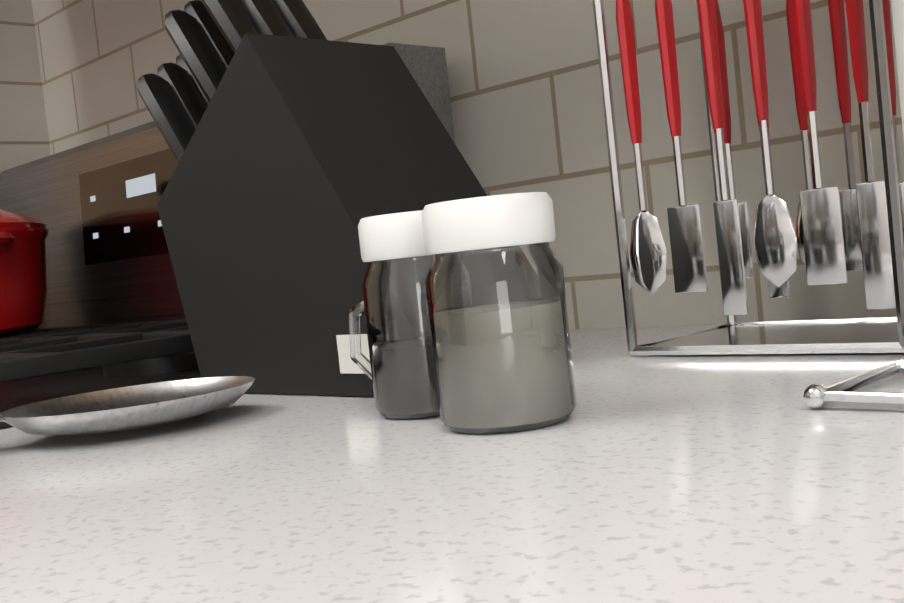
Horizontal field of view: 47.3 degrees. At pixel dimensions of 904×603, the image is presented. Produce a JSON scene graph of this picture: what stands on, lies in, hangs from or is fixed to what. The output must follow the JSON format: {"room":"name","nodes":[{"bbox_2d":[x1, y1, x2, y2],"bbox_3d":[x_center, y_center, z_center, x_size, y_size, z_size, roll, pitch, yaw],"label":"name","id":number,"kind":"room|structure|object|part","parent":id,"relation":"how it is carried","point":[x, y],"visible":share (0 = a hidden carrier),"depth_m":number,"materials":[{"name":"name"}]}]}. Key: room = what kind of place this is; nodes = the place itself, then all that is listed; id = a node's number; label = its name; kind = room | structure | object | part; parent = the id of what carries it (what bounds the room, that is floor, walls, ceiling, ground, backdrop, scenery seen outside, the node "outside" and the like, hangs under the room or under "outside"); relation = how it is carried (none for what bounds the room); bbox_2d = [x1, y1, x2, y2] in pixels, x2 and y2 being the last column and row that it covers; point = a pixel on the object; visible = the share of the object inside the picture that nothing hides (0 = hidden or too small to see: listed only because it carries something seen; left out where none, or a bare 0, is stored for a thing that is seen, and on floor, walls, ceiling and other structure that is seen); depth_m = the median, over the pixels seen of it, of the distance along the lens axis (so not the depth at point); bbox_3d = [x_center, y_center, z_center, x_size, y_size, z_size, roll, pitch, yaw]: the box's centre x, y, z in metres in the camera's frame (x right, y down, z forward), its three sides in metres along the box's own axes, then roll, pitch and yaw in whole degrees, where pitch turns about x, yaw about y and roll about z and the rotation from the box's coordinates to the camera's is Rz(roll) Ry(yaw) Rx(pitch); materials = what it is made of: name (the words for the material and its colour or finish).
{"room":"kitchen","nodes":[
{"label":"kitchen","id":0,"kind":"room"},
{"bbox_3d":[-3.557,1.239,4.132,18.400,0.100,5.450,-4,4,45],"label":"floor","id":1,"kind":"structure","parent":0,"visible":0},
{"bbox_2d":[0,43,454,429],"bbox_3d":[-0.461,0.422,0.861,0.740,1.150,0.736,-4,4,45],"label":"range","id":2,"kind":"object","parent":1,"relation":"on","point":[114,315],"depth_m":1.05,"materials":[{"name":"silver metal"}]},
{"bbox_3d":[-0.559,-0.044,1.075,0.321,0.179,0.264,-4,4,45],"label":"dutch oven","id":3,"kind":"part","parent":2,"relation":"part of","materials":[{"name":"red metal"}]},
{"bbox_3d":[0.882,0.472,-0.507,0.991,0.884,0.713,-4,4,45],"label":"base cabinet","id":4,"kind":"object","parent":1,"relation":"on","visible":0},
{"bbox_2d":[0,325,903,602],"bbox_3d":[0.866,0.122,-0.514,3.088,0.247,0.813,-4,4,45],"label":"countertop","id":5,"kind":"structure","parent":4,"relation":"on","point":[694,479],"depth_m":0.29,"materials":[{"name":"stone"}]},
{"bbox_2d":[0,376,254,434],"bbox_3d":[-0.222,0.054,0.460,0.139,0.030,0.272,-4,4,45],"label":"spoon rest","id":6,"kind":"object","parent":5,"relation":"on","point":[127,408],"visible":1,"depth_m":0.49,"materials":[{"name":"silver metal"}]},
{"bbox_2d":[137,0,540,396],"bbox_3d":[-0.087,-0.091,0.624,0.272,0.277,0.111,-4,4,45],"label":"knife block","id":7,"kind":"object","parent":5,"relation":"on","point":[300,145],"visible":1,"depth_m":0.58,"materials":[{"name":"black wood"}]},
{"bbox_2d":[348,210,472,418],"bbox_3d":[-0.022,0.005,0.462,0.068,0.087,0.048,-4,4,45],"label":"spice jar","id":8,"kind":"object","parent":5,"relation":"on","point":[401,376],"visible":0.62,"depth_m":0.44,"materials":[{"name":"clear glass"}]},
{"bbox_2d":[421,192,576,432],"bbox_3d":[0.018,0.004,0.402,0.054,0.087,0.054,-4,4,45],"label":"spice jar","id":9,"kind":"object","parent":5,"relation":"on","point":[503,367],"visible":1,"depth_m":0.38,"materials":[{"name":"clear glass"}]},
{"bbox_2d":[593,0,903,354],"bbox_3d":[0.178,-0.115,0.558,0.155,0.272,0.116,-4,4,45],"label":"utensil rack","id":10,"kind":"object","parent":5,"relation":"on","point":[835,235],"visible":1,"depth_m":0.54,"materials":[{"name":"chrome"},{"name":"red plastic"}]},
{"bbox_2d":[803,0,903,409],"bbox_3d":[0.216,-0.138,0.355,0.159,0.331,0.159,-4,4,45],"label":"paper towel holder","id":11,"kind":"object","parent":5,"relation":"on","point":[841,394],"visible":0.98,"depth_m":0.36,"materials":[{"name":"silver metal"}]},
{"bbox_3d":[0.706,-0.415,0.092,6.219,2.630,0.380,-4,4,45],"label":"wall","id":12,"kind":"structure","parent":0,"visible":0},
{"bbox_2d":[0,0,903,329],"bbox_3d":[0.894,0.045,-0.128,4.184,1.695,0.228,-4,4,45],"label":"tile backsplash","id":13,"kind":"structure","parent":12,"relation":"attached to","point":[524,82],"depth_m":0.79,"materials":[{"name":"beige tile"}]}
]}

